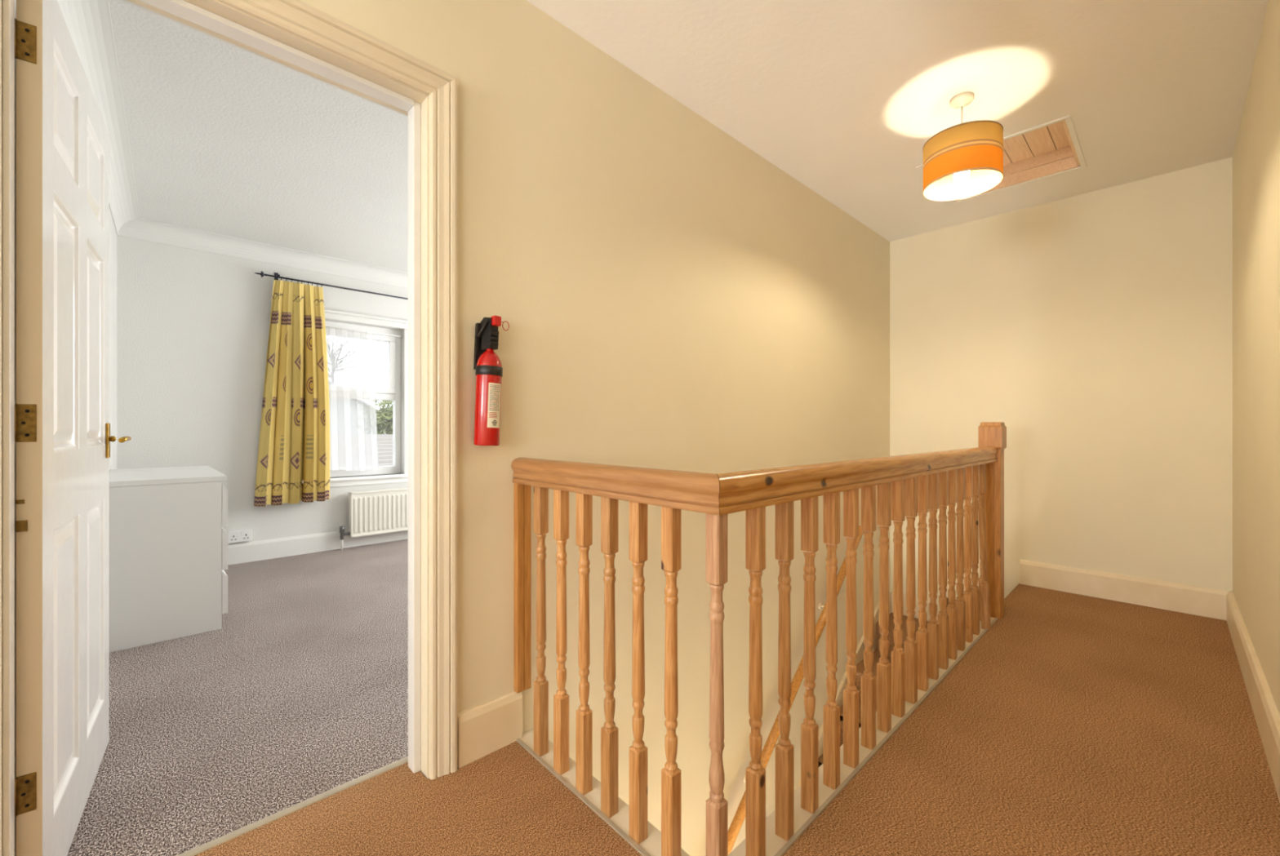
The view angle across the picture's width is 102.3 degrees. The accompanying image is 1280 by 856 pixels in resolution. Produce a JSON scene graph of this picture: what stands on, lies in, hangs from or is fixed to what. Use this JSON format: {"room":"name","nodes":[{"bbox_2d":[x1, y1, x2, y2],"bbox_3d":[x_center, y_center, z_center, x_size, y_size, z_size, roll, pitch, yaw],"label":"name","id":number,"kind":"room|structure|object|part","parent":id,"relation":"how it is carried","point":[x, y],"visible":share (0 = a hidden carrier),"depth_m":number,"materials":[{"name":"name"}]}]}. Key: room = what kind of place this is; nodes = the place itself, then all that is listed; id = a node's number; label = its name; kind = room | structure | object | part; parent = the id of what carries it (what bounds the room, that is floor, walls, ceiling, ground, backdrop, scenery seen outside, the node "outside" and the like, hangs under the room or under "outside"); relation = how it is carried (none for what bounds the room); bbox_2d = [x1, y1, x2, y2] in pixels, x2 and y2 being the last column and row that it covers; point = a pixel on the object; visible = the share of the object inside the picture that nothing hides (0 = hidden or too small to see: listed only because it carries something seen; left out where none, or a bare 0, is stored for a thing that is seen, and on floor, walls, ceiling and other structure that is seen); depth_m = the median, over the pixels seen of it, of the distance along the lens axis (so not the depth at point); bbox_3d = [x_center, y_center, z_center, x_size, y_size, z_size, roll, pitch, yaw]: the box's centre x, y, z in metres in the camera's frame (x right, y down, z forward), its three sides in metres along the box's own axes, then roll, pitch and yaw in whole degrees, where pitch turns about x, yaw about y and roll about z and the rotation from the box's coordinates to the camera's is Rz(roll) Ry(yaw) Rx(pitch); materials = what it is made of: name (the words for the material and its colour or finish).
{"room":"upstairs landing","nodes":[
{"label":"upstairs landing","id":0,"kind":"room"},
{"bbox_2d":[14,0,116,855],"bbox_3d":[-2.442,-0.165,2.186,0.246,2.570,3.260,0,0,-44],"label":"wall","id":1,"kind":"structure","parent":0,"point":[113,235],"depth_m":3.12,"materials":[{"name":"white paint"}]},
{"bbox_2d":[14,0,131,855],"bbox_3d":[-1.482,0.031,1.348,0.147,1.966,0.803,0,0,-39],"label":"door","id":2,"kind":"structure","parent":1,"relation":"in","point":[63,438],"depth_m":1.17,"materials":[{"name":"white paint"}]},
{"bbox_3d":[-1.241,0.176,1.035,0.015,0.064,0.003,0,0,-39],"label":"keeper plate","id":3,"kind":"part","parent":2,"relation":"part of","materials":[{"name":"gold metal"}]},
{"bbox_3d":[-1.692,0.040,1.640,0.006,0.110,0.040,0,0,-39],"label":"handle plate","id":4,"kind":"part","parent":2,"relation":"part of","materials":[{"name":"gold metal"}]},
{"bbox_3d":[-1.694,0.035,1.582,0.112,0.022,0.110,0,0,-39],"label":"lever","id":5,"kind":"part","parent":2,"relation":"part of","materials":[{"name":"gold metal"}]},
{"bbox_3d":[-1.667,0.035,1.604,0.112,0.022,0.110,0,0,-39],"label":"lever","id":6,"kind":"part","parent":2,"relation":"part of","materials":[{"name":"gold metal"}]},
{"bbox_2d":[57,0,140,235],"bbox_3d":[-2.352,-1.343,2.274,0.115,0.115,3.266,0,0,-42],"label":"trim","id":7,"kind":"structure","parent":1,"relation":"attached to","point":[88,22],"depth_m":2.07,"materials":[{"name":"white"}]},
{"bbox_2d":[108,0,408,272],"bbox_3d":[-1.167,-1.450,3.496,4.100,0.100,3.360,0,0,-44],"label":"ceiling","id":8,"kind":"structure","parent":0,"point":[225,139],"depth_m":2.57,"materials":[{"name":"white paint"}]},
{"bbox_2d":[116,235,408,544],"bbox_3d":[-2.342,-0.140,4.739,4.050,2.520,0.260,0,0,-44],"label":"wall","id":9,"kind":"structure","parent":0,"point":[193,326],"depth_m":3.78,"materials":[{"name":"white paint"}]},
{"bbox_2d":[226,528,252,543],"bbox_3d":[-3.014,0.815,3.881,0.146,0.086,0.033,0,0,-44],"label":"power socket","id":10,"kind":"object","parent":9,"relation":"attached to","point":[243,535],"visible":0.97,"depth_m":3.87,"materials":[{"name":"white plastic"}]},
{"bbox_2d":[116,217,408,288],"bbox_3d":[-2.159,-1.343,4.655,3.604,0.115,0.115,0,0,-44],"label":"trim","id":11,"kind":"structure","parent":9,"relation":"attached to","point":[144,229],"depth_m":3.93,"materials":[{"name":"white"}]},
{"bbox_2d":[227,529,408,565],"bbox_3d":[-2.191,0.945,4.692,3.600,0.150,0.018,0,0,-44],"label":"baseboard","id":12,"kind":"structure","parent":9,"relation":"attached to","point":[248,552],"depth_m":4.14,"materials":[{"name":"white paint"}]},
{"bbox_2d":[253,271,408,299],"bbox_3d":[-2.322,-1.183,4.504,1.700,0.074,0.104,0,0,-44],"label":"pole","id":13,"kind":"object","parent":9,"relation":"attached to","point":[276,276],"visible":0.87,"depth_m":4.16,"materials":[{"name":"black metal"}]},
{"bbox_2d":[253,280,329,506],"bbox_3d":[-2.726,-0.276,4.066,0.500,1.744,0.159,0,0,-44],"label":"curtain","id":14,"kind":"object","parent":13,"relation":"hanging from","point":[294,441],"visible":1,"depth_m":4.05,"materials":[{"name":"yellow fabric"}]},
{"bbox_2d":[301,320,408,487],"bbox_3d":[-2.474,-0.207,4.509,0.860,1.405,0.205,0,0,-44],"label":"window","id":15,"kind":"structure","parent":9,"relation":"in","point":[393,393],"depth_m":4.71,"materials":[{"name":"white plastic"}]},
{"bbox_3d":[-2.449,0.458,4.483,0.860,0.075,0.133,0,0,-44],"label":"sill","id":16,"kind":"part","parent":15,"relation":"part of","materials":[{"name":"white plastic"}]},
{"bbox_3d":[-2.505,-0.580,4.542,0.656,0.526,0.055,0,0,-44],"label":"opening sash","id":17,"kind":"part","parent":15,"relation":"part of","materials":[{"name":"white glass"}]},
{"bbox_2d":[325,326,403,337],"bbox_3d":[-2.455,-0.845,4.489,0.760,0.014,0.008,0,0,-44],"label":"wire","id":18,"kind":"object","parent":9,"relation":"attached to","point":[326,326],"visible":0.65,"depth_m":4.53,"materials":[{"name":"white plastic"}]},
{"bbox_2d":[325,327,378,471],"bbox_3d":[-2.527,-0.235,4.420,0.540,1.220,0.032,0,0,-44],"label":"curtain","id":19,"kind":"object","parent":18,"relation":"hanging from","point":[353,444],"visible":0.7,"depth_m":4.46,"materials":[{"name":"white fabric"}]},
{"bbox_2d":[324,308,408,329],"bbox_3d":[-2.422,-0.948,4.455,0.920,0.075,0.035,0,0,-44],"label":"trim","id":20,"kind":"structure","parent":9,"relation":"attached to","point":[329,314],"depth_m":4.48,"materials":[{"name":"white paint"}]},
{"bbox_2d":[339,487,408,551],"bbox_3d":[-2.176,0.781,4.638,0.954,0.478,0.116,0,0,-44],"label":"radiator","id":21,"kind":"object","parent":9,"relation":"attached to","point":[375,512],"visible":0.62,"depth_m":4.47,"materials":[{"name":"white metal"}]},
{"bbox_3d":[-2.134,0.732,4.651,0.875,0.380,0.076,0,0,-44],"label":"panel","id":22,"kind":"part","parent":21,"relation":"part of","materials":[{"name":"white metal"}]},
{"bbox_2d":[300,0,889,855],"bbox_3d":[-1.215,1.167,1.012,8.870,5.205,0.135,0,0,-44],"label":"wall","id":23,"kind":"structure","parent":0,"point":[670,296],"depth_m":2.08,"materials":[{"name":"beige paint"}]},
{"bbox_2d":[0,0,428,855],"bbox_3d":[-0.948,0.028,1.273,0.788,1.985,0.056,0,0,-44],"label":"trim","id":24,"kind":"structure","parent":23,"relation":"attached to","point":[183,9],"depth_m":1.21,"materials":[{"name":"white paint"}]},
{"bbox_2d":[177,756,408,855],"bbox_3d":[-0.991,1.017,1.317,0.788,0.006,0.026,0,0,-44],"label":"trim","id":25,"kind":"structure","parent":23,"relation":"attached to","point":[215,842],"depth_m":1.37,"materials":[{"name":"metal"}]},
{"bbox_2d":[217,0,457,780],"bbox_3d":[-0.890,-0.013,1.214,0.948,2.065,0.028,0,0,-44],"label":"trim","id":26,"kind":"structure","parent":23,"relation":"attached to","point":[298,18],"depth_m":1.51,"materials":[{"name":"beige paint"}]},
{"bbox_2d":[457,691,522,768],"bbox_3d":[-0.472,0.943,1.627,0.218,0.155,0.020,0,0,-44],"label":"baseboard","id":27,"kind":"structure","parent":23,"relation":"attached to","point":[484,729],"depth_m":1.61,"materials":[{"name":"beige paint"}]},
{"bbox_2d":[473,315,509,445],"bbox_3d":[-0.468,-0.144,1.591,0.090,0.399,0.095,0,0,27],"label":"fire extinguisher","id":28,"kind":"object","parent":23,"relation":"attached to","point":[487,366],"visible":1,"depth_m":1.56,"materials":[{"name":"red metal"}]},
{"bbox_3d":[-0.482,-0.257,1.594,0.047,0.152,0.051,3,-2,-44],"label":"carry handle","id":29,"kind":"part","parent":28,"relation":"part of","materials":[{"name":"black plastic"}]},
{"bbox_2d":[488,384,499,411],"bbox_3d":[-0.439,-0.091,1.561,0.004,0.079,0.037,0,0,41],"label":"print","id":30,"kind":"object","parent":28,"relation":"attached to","point":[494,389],"depth_m":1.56,"materials":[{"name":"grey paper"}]},
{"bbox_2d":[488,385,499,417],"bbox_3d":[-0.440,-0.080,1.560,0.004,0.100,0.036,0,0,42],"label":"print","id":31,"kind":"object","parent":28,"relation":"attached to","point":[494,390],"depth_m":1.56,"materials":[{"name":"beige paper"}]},
{"bbox_2d":[727,525,863,855],"bbox_3d":[0.688,1.589,2.704,2.187,1.876,0.093,0,0,-44],"label":"wall handrail","id":32,"kind":"object","parent":23,"relation":"attached to","point":[739,818],"visible":0.44,"depth_m":2.69,"materials":[{"name":"brown wood"}]},
{"bbox_2d":[66,539,1279,855],"bbox_3d":[-1.788,1.130,1.588,8.650,0.220,5.230,0,0,-44],"label":"floor","id":33,"kind":"structure","parent":0,"point":[1076,725],"depth_m":1.62,"materials":[{"name":"brown carpet"}]},
{"bbox_2d":[109,466,227,653],"bbox_3d":[-2.615,0.632,2.838,0.447,0.776,1.009,0,0,-44],"label":"dresser","id":34,"kind":"object","parent":33,"relation":"on","point":[168,540],"visible":0.84,"depth_m":2.48,"materials":[{"name":"white wood"}]},
{"bbox_3d":[-2.463,0.394,2.985,0.023,0.214,1.003,0,0,-44],"label":"drawer","id":35,"kind":"part","parent":34,"relation":"part of","materials":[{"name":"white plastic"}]},
{"bbox_3d":[-2.463,0.616,2.985,0.023,0.214,1.003,0,0,-44],"label":"drawer","id":36,"kind":"part","parent":34,"relation":"part of","materials":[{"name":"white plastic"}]},
{"bbox_3d":[-2.463,0.838,2.985,0.023,0.214,1.003,0,0,-44],"label":"drawer","id":37,"kind":"part","parent":34,"relation":"part of","materials":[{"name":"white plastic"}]},
{"bbox_2d":[511,422,1006,855],"bbox_3d":[0.781,0.744,2.242,2.546,1.552,0.886,0,0,-44],"label":"balustrade","id":38,"kind":"object","parent":33,"relation":"on","point":[908,486],"visible":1,"depth_m":1.46,"materials":[{"name":"brown wood"}]},
{"bbox_3d":[-0.389,0.522,1.705,0.052,0.685,0.024,0,0,-44],"label":"wall post","id":39,"kind":"part","parent":38,"relation":"part of","materials":[{"name":"brown wood"}]},
{"bbox_3d":[-0.105,0.139,1.395,0.069,0.082,0.866,0,0,-43],"label":"handrail","id":40,"kind":"part","parent":38,"relation":"part of","materials":[{"name":"brown wood"}]},
{"bbox_3d":[0.738,1.129,2.220,2.426,0.221,0.855,0,0,-44],"label":"board","id":41,"kind":"part","parent":38,"relation":"part of","materials":[{"name":"brown wood"}]},
{"bbox_3d":[1.012,0.139,1.926,2.434,0.082,0.069,0,0,-44],"label":"handrail","id":42,"kind":"part","parent":38,"relation":"part of","materials":[{"name":"brown wood"}]},
{"bbox_3d":[1.920,0.812,2.809,0.090,1.415,0.090,0,0,-44],"label":"newel post","id":43,"kind":"part","parent":38,"relation":"part of","materials":[{"name":"brown wood"}]},
{"bbox_2d":[526,0,1268,241],"bbox_3d":[-0.535,-1.485,0.299,8.850,0.100,1.835,0,0,-44],"label":"ceiling","id":44,"kind":"structure","parent":0,"point":[845,98],"depth_m":2.09,"materials":[{"name":"paint"}]},
{"bbox_2d":[922,91,1003,201],"bbox_3d":[1.400,-1.244,2.243,0.297,0.382,0.297,0,0,-44],"label":"pendant lamp","id":45,"kind":"object","parent":44,"relation":"hanging from","point":[965,160],"visible":1,"depth_m":2.16,"materials":[{"name":"orange fabric"}]},
{"bbox_2d":[915,115,1086,204],"bbox_3d":[1.981,-1.512,2.826,0.664,0.166,0.654,0,0,-44],"label":"hatch","id":46,"kind":"object","parent":44,"relation":"attached to","point":[1052,147],"visible":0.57,"depth_m":2.86,"materials":[{"name":"brown wood"}]},
{"bbox_2d":[889,156,1232,601],"bbox_3d":[2.609,1.167,3.356,0.120,5.205,1.835,0,0,-44],"label":"wall","id":47,"kind":"structure","parent":0,"point":[1096,326],"depth_m":3.14,"materials":[{"name":"beige paint"}]},
{"bbox_2d":[889,591,946,621],"bbox_3d":[2.203,1.333,3.673,0.020,0.155,0.815,0,0,-44],"label":"baseboard","id":48,"kind":"structure","parent":47,"relation":"attached to","point":[904,608],"depth_m":3.82,"materials":[{"name":"beige paint"}]},
{"bbox_2d":[1019,560,1231,620],"bbox_3d":[2.809,0.943,3.049,0.020,0.155,0.915,0,0,-44],"label":"baseboard","id":49,"kind":"structure","parent":47,"relation":"attached to","point":[1208,602],"depth_m":3.00,"materials":[{"name":"beige paint"}]},
{"bbox_2d":[1232,0,1279,715],"bbox_3d":[0.084,-0.058,-0.323,8.870,2.755,0.120,0,0,-44],"label":"wall","id":50,"kind":"structure","parent":0,"point":[1256,153],"depth_m":1.91,"materials":[{"name":"beige paint"}]},
{"bbox_2d":[1226,591,1279,802],"bbox_3d":[0.027,0.943,-0.279,8.650,0.155,0.022,0,0,-44],"label":"baseboard","id":51,"kind":"structure","parent":50,"relation":"attached to","point":[1267,717],"depth_m":1.79,"materials":[{"name":"beige paint"}]},
{"bbox_3d":[1.041,3.820,2.480,3.350,0.100,0.905,0,0,-44],"label":"floor","id":52,"kind":"structure","parent":0,"visible":0},
{"bbox_2d":[795,591,955,789],"bbox_3d":[1.055,2.493,2.557,3.218,2.555,0.812,0,0,-44],"label":"staircase","id":53,"kind":"structure","parent":52,"relation":"on","point":[859,660],"depth_m":3.52,"materials":[{"name":"brown wood"}]},
{"bbox_3d":[0.002,-0.190,2.293,3.800,2.420,0.004,0,0,-44],"label":"wall","id":54,"kind":"structure","parent":0,"visible":0},
{"bbox_2d":[122,0,408,116],"bbox_3d":[-1.007,-0.013,1.334,0.948,2.065,0.028,0,0,-44],"label":"trim","id":55,"kind":"structure","parent":54,"relation":"attached to","point":[126,1],"depth_m":1.33,"materials":[{"name":"white paint"}]},
{"bbox_3d":[-15.593,3.970,30.379,60.000,0.100,54.700,0,0,-44],"label":"ground","id":56,"kind":"structure","parent":0,"visible":0},
{"bbox_2d":[375,400,392,434],"bbox_3d":[-8.255,1.319,17.743,2.680,5.223,2.647,0,0,-44],"label":"tree","id":57,"kind":"object","parent":56,"relation":"on","point":[384,419],"visible":0.24,"depth_m":17.13,"materials":[{"name":"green plant"}]},
{"bbox_2d":[377,434,392,466],"bbox_3d":[-4.239,2.029,10.168,7.500,3.782,2.890,0,0,-44],"label":"extension","id":58,"kind":"object","parent":56,"relation":"on","point":[384,442],"visible":0.02,"depth_m":9.87,"materials":[{"name":"brick"}]}
]}

